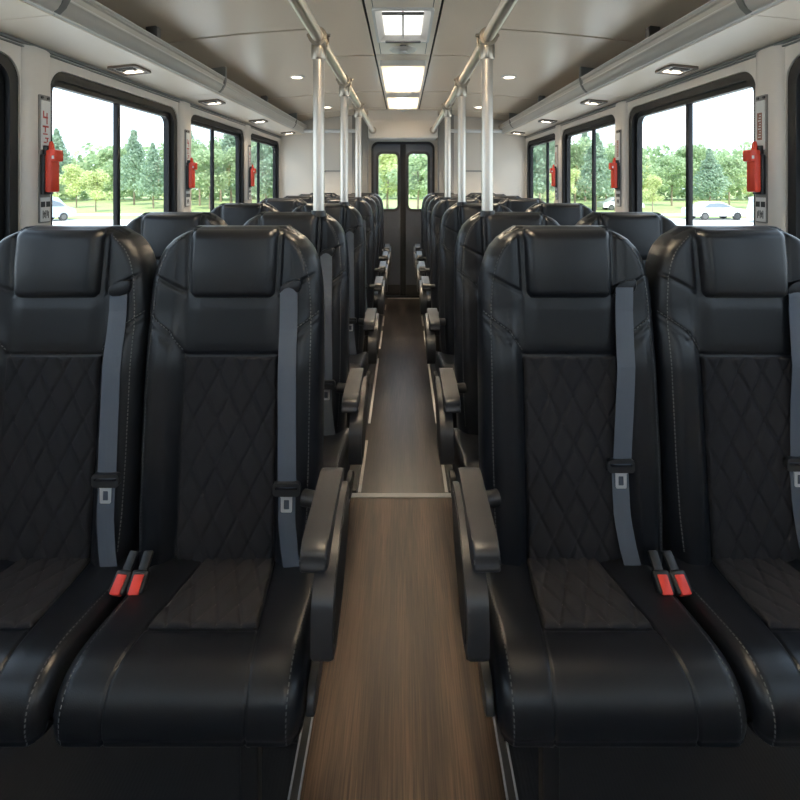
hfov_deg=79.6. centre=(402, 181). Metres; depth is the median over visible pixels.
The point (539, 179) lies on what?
tree
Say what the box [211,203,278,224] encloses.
seat
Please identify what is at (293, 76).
recessed light
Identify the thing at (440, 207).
seat
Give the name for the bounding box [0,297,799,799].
floor
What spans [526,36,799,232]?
wall
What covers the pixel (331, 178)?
wall panel
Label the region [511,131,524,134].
light
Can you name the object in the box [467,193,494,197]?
seat
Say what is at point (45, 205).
print
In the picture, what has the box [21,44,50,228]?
trim
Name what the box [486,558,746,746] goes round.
cushion
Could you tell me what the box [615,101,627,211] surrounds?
trim
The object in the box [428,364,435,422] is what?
strip
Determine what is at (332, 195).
seat
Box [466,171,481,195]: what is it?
wall panel
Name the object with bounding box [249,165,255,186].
hammer
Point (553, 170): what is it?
hammer
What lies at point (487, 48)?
pole
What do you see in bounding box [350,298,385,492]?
floor track
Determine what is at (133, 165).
tree
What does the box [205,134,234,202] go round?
tree
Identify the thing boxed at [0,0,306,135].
luggage rack
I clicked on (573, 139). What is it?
tree
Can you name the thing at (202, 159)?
tree
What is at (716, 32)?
luggage rack
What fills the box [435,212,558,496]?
seat
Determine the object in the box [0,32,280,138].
trim
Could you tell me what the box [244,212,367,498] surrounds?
seat
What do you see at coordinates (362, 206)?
seat
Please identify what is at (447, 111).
pole
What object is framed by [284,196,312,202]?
seat
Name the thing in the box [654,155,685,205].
tree
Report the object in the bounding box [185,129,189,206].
sign
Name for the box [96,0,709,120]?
ceiling
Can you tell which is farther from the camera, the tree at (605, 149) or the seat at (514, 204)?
the tree at (605, 149)
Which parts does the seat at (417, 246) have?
backrest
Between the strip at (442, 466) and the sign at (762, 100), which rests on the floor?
the strip at (442, 466)
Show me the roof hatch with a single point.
(391, 24)
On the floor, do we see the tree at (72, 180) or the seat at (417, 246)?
the seat at (417, 246)
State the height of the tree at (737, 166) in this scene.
7.160 m
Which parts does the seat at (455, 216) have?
armrest, recline lever, leg, backrest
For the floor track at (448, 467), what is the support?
on the floor
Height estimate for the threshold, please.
0.008 m
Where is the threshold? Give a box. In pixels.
[388,298,418,298]
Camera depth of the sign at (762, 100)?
2.10 m
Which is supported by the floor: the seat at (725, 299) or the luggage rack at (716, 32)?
the seat at (725, 299)
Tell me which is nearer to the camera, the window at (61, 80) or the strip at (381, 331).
the window at (61, 80)
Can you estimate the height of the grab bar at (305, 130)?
0.052 m
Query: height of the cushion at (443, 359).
0.141 m
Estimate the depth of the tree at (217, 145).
74.48 m
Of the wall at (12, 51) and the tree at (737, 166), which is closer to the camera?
the wall at (12, 51)
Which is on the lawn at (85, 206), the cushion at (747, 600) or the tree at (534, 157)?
the tree at (534, 157)
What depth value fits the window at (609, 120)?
4.50 m
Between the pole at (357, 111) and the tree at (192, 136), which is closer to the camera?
the pole at (357, 111)
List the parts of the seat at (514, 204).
backrest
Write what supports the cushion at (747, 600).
on the seat at (725, 299)
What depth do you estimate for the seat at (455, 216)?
2.92 m
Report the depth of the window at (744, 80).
2.83 m
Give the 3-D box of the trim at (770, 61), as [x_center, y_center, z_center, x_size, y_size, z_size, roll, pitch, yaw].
[1.611,-0.040,2.104,0.057,1.100,0.164,0,0,0]
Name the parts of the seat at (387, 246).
backrest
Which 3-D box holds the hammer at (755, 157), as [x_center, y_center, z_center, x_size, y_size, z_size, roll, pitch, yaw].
[1.548,-0.062,2.118,0.060,0.234,0.062,0,0,0]
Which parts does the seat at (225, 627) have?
quilted panel, backrest, leg, recline lever, armrest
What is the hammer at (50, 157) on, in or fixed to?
attached to the wall at (12, 51)
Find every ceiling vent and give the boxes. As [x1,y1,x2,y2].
[390,45,415,53]
[394,93,411,96]
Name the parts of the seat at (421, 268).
armrest, leg, backrest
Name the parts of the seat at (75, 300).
quilted panel, backrest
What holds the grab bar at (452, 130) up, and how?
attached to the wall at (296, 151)
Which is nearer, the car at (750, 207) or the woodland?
the car at (750, 207)
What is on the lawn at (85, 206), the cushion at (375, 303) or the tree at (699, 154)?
the tree at (699, 154)
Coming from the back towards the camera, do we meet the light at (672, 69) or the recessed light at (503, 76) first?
the recessed light at (503, 76)
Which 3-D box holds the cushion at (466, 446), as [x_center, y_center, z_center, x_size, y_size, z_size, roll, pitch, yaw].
[0.438,1.058,1.828,0.496,0.141,0.450,0,0,0]
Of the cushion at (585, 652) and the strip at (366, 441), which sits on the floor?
the strip at (366, 441)
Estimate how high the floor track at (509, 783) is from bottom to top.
0.014 m
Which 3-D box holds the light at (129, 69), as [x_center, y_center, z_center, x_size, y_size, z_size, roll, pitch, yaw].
[-1.474,-0.605,2.590,0.151,0.027,0.170,0,0,0]
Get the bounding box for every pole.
[307,26,330,216]
[336,74,352,205]
[352,100,364,199]
[441,100,453,199]
[453,74,469,205]
[475,26,498,216]
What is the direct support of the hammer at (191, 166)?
attached to the wall at (12, 51)
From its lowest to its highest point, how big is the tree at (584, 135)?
11.701 m
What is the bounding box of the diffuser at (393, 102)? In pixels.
[387,97,418,108]
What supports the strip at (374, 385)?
on the floor
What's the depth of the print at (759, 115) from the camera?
2.12 m
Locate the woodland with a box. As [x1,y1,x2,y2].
[53,142,753,200]
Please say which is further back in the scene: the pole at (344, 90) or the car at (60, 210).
the car at (60, 210)
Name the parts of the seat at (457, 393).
armrest, recline lever, backrest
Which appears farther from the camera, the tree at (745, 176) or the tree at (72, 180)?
the tree at (745, 176)
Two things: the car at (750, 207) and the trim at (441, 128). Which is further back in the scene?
the car at (750, 207)
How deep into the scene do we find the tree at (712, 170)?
53.03 m
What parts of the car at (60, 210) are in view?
glass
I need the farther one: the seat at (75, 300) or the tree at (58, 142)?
the tree at (58, 142)
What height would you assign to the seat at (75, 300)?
1.375 m
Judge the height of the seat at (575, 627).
1.375 m
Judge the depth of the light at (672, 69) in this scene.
2.57 m
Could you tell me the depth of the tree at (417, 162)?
47.21 m
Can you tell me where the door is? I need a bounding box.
[371,142,434,296]
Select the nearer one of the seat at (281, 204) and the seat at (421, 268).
the seat at (281, 204)
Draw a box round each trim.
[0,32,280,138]
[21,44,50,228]
[178,101,190,211]
[245,125,250,202]
[352,114,367,192]
[368,109,437,139]
[438,114,453,192]
[525,34,799,138]
[555,125,560,202]
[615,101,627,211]
[755,44,784,231]
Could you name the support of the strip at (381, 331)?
on the floor
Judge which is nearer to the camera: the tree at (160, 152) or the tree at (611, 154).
the tree at (611, 154)
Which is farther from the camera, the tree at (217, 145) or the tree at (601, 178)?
the tree at (217, 145)
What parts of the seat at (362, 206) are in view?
backrest, armrest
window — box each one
[0,52,17,240]
[50,72,176,224]
[191,115,243,211]
[251,133,278,202]
[527,133,554,202]
[562,115,614,211]
[629,72,755,224]
[788,56,799,238]
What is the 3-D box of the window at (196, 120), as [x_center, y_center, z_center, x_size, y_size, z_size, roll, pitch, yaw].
[-1.637,-0.037,4.253,0.078,0.969,1.240,0,0,0]
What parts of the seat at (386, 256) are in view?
backrest, armrest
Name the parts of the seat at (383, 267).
backrest, leg, armrest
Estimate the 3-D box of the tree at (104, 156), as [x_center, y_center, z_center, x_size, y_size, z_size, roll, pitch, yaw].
[-43.644,-1.165,72.713,5.688,8.927,7.110,0,0,4]
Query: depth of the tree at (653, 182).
47.06 m
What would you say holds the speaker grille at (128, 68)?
attached to the light at (129, 69)
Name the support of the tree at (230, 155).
on the lawn at (85, 206)
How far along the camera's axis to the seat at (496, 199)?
4.63 m
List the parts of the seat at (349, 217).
backrest, leg, recline lever, armrest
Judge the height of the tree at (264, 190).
8.630 m
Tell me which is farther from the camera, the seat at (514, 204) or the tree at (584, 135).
the tree at (584, 135)
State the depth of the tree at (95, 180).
49.27 m
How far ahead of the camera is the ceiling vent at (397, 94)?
4.66 m
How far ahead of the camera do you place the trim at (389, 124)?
5.92 m
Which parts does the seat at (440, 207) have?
armrest, backrest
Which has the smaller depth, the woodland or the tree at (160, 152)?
the tree at (160, 152)
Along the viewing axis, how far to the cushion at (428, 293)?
4.19 m
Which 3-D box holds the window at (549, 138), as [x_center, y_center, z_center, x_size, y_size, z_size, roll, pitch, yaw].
[1.637,-0.037,5.650,0.078,0.969,1.194,0,0,0]
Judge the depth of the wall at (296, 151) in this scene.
6.30 m
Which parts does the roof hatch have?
hatch pane, hatch handle, hatch handle, hatch pane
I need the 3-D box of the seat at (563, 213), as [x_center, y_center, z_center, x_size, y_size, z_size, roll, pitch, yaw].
[0.957,0.822,2.805,0.574,1.375,0.584,0,0,0]
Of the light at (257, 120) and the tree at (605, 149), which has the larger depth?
the tree at (605, 149)
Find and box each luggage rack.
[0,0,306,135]
[499,0,799,135]
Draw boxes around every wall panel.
[324,171,339,195]
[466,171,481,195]
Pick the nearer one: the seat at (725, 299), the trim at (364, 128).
the seat at (725, 299)
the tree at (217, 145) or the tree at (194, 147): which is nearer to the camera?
the tree at (194, 147)
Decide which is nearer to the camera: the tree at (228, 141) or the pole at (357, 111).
the pole at (357, 111)
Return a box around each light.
[107,64,150,75]
[198,99,225,105]
[249,119,267,123]
[281,131,294,134]
[290,75,304,78]
[380,60,425,92]
[386,93,419,109]
[501,75,515,78]
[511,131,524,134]
[538,119,556,123]
[580,99,607,105]
[655,64,698,75]
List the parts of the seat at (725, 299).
backrest, quilted panel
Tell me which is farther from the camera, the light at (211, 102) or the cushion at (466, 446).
the light at (211, 102)
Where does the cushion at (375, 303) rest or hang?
on the seat at (383, 267)
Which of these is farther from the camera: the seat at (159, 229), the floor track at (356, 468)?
the floor track at (356, 468)
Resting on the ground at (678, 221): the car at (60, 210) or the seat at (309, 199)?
the car at (60, 210)
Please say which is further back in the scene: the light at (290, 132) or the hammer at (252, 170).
the light at (290, 132)
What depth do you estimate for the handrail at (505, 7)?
2.07 m
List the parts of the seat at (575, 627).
armrest, recline lever, leg, backrest, quilted panel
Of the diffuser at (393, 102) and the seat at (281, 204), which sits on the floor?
the seat at (281, 204)
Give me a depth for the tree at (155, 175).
55.36 m
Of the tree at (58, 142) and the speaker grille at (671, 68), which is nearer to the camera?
the speaker grille at (671, 68)
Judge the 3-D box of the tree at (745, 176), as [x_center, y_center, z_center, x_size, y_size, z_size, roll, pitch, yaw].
[49.364,0.513,68.990,3.318,5.424,3.226,0,0,-7]
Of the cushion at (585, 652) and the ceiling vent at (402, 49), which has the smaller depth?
the cushion at (585, 652)
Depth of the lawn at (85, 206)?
62.92 m
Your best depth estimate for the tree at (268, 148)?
71.73 m
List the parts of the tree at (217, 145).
crown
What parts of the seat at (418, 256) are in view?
armrest, backrest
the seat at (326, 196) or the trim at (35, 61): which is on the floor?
the seat at (326, 196)
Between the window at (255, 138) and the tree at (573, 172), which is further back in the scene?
the tree at (573, 172)
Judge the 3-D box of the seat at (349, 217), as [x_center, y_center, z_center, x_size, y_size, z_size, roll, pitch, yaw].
[-0.443,0.822,2.805,0.609,1.375,0.584,0,0,0]
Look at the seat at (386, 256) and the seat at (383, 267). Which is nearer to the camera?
the seat at (383, 267)
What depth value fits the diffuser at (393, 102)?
5.14 m
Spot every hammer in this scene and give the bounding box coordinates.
[41,141,62,194]
[186,158,196,189]
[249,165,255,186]
[550,165,556,186]
[609,158,619,189]
[743,141,764,194]
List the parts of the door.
kick plate, kick plate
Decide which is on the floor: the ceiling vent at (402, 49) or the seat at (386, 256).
the seat at (386, 256)
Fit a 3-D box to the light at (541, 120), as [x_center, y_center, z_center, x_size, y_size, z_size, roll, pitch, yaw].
[1.444,-0.608,4.800,0.151,0.027,0.170,0,0,0]
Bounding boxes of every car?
[52,197,75,220]
[597,197,643,209]
[681,201,745,219]
[746,197,753,217]
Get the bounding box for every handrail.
[288,0,376,133]
[429,0,517,133]
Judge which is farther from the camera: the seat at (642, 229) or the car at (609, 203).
the car at (609, 203)
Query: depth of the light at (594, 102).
3.63 m
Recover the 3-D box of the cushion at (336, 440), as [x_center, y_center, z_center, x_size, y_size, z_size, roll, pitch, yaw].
[-0.450,1.058,1.828,0.496,0.141,0.450,0,0,0]
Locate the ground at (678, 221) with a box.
[52,214,753,225]
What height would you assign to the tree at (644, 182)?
5.585 m
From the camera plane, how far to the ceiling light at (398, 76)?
3.84 m
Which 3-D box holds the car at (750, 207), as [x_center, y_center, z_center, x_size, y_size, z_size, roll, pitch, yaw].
[29.429,2.112,37.000,4.701,1.996,1.780,0,0,0]
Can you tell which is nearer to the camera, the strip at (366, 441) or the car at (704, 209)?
the strip at (366, 441)
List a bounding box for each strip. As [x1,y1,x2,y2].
[351,493,451,497]
[358,440,367,492]
[368,358,378,423]
[379,331,382,348]
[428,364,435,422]
[441,465,447,492]
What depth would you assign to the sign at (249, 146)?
4.92 m
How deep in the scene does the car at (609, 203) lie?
52.20 m
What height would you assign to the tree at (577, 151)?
9.168 m
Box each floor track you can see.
[287,499,349,799]
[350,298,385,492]
[423,315,452,492]
[492,715,518,799]
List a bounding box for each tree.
[52,128,72,195]
[59,164,88,207]
[80,168,112,211]
[95,145,128,187]
[120,129,146,204]
[134,142,163,208]
[146,142,163,186]
[191,130,203,188]
[191,138,209,205]
[191,148,234,208]
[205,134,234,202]
[206,136,225,201]
[218,141,256,185]
[251,142,272,196]
[256,147,272,193]
[264,145,272,197]
[379,154,396,208]
[386,154,426,208]
[533,141,554,193]
[533,146,540,191]
[542,168,580,200]
[554,139,578,202]
[571,137,591,202]
[573,132,590,201]
[574,132,614,209]
[600,146,613,198]
[606,146,660,184]
[642,164,655,190]
[642,174,664,211]
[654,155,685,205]
[673,143,707,185]
[693,148,731,200]
[714,153,746,204]
[736,172,752,200]
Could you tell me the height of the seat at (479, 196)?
1.375 m
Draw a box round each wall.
[0,33,279,230]
[280,116,525,197]
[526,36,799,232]
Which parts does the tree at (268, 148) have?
crown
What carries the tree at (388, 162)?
on the lawn at (85, 206)
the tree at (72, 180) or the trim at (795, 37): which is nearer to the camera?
the trim at (795, 37)
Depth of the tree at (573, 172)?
47.21 m
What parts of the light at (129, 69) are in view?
panel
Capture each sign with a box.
[38,94,49,222]
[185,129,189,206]
[248,145,250,199]
[555,145,557,199]
[616,129,620,206]
[756,94,767,222]
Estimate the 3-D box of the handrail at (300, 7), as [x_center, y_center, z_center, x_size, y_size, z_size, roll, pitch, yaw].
[-0.370,-0.632,3.050,0.092,0.092,5.699,0,0,0]
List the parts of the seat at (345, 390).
backrest, recline lever, armrest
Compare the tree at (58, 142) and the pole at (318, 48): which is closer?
the pole at (318, 48)
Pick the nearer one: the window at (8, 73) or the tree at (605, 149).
the window at (8, 73)
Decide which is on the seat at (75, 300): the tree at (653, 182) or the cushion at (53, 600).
the cushion at (53, 600)
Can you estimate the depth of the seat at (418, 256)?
5.28 m
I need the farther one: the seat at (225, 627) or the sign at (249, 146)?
the sign at (249, 146)
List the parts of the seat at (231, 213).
backrest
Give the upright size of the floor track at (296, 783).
0.014 m
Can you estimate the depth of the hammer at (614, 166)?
3.49 m
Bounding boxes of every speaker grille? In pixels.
[116,67,135,70]
[670,67,689,70]
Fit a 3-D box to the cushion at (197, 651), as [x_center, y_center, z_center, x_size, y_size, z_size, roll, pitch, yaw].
[-0.450,1.058,1.158,0.496,0.141,0.450,0,0,0]
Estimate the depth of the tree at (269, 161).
51.96 m
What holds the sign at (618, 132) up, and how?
attached to the wall at (792, 52)
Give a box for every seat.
[0,225,156,746]
[53,225,349,799]
[126,212,227,264]
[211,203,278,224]
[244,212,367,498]
[259,198,306,211]
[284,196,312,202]
[292,203,378,427]
[299,194,330,199]
[310,193,337,197]
[324,198,384,351]
[336,196,387,352]
[348,194,389,276]
[351,193,390,275]
[414,193,453,275]
[415,194,457,276]
[417,196,468,351]
[419,198,481,351]
[425,203,511,427]
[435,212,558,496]
[452,225,746,799]
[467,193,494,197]
[473,194,505,200]
[493,196,520,202]
[498,198,545,211]
[525,203,592,224]
[576,212,676,264]
[645,225,799,746]
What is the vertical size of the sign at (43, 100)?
0.562 m
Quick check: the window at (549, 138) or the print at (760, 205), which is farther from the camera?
the window at (549, 138)
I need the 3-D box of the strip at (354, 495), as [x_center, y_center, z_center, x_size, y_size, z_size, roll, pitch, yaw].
[0.000,1.509,2.310,0.580,0.006,0.030,0,0,0]
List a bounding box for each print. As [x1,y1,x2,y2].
[41,201,49,218]
[756,201,764,218]
[757,113,761,139]
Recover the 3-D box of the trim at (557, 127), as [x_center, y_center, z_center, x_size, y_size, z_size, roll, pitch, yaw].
[1.611,-0.040,4.963,0.057,1.100,0.166,0,0,0]
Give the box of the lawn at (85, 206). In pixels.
[54,190,752,218]
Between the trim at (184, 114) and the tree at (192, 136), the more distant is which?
the tree at (192, 136)
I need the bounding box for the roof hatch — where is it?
[371,7,434,42]
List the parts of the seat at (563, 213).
backrest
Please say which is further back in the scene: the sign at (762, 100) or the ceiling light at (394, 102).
the ceiling light at (394, 102)
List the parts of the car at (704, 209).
glass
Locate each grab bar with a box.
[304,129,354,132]
[451,129,501,132]
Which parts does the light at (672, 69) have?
panel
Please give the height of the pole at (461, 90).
0.923 m
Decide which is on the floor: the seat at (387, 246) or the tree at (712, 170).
the seat at (387, 246)
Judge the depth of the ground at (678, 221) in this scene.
37.79 m
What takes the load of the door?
in the wall at (296, 151)
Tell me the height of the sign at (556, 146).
0.562 m
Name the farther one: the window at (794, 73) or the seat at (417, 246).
the seat at (417, 246)
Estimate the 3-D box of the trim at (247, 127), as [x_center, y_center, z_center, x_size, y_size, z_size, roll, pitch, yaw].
[-1.611,-0.040,4.963,0.057,1.100,0.166,0,0,0]
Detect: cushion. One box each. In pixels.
[0,548,139,746]
[53,557,313,746]
[323,428,350,480]
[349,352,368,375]
[373,291,377,308]
[426,291,430,307]
[435,352,454,375]
[452,428,478,480]
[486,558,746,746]
[662,548,799,746]

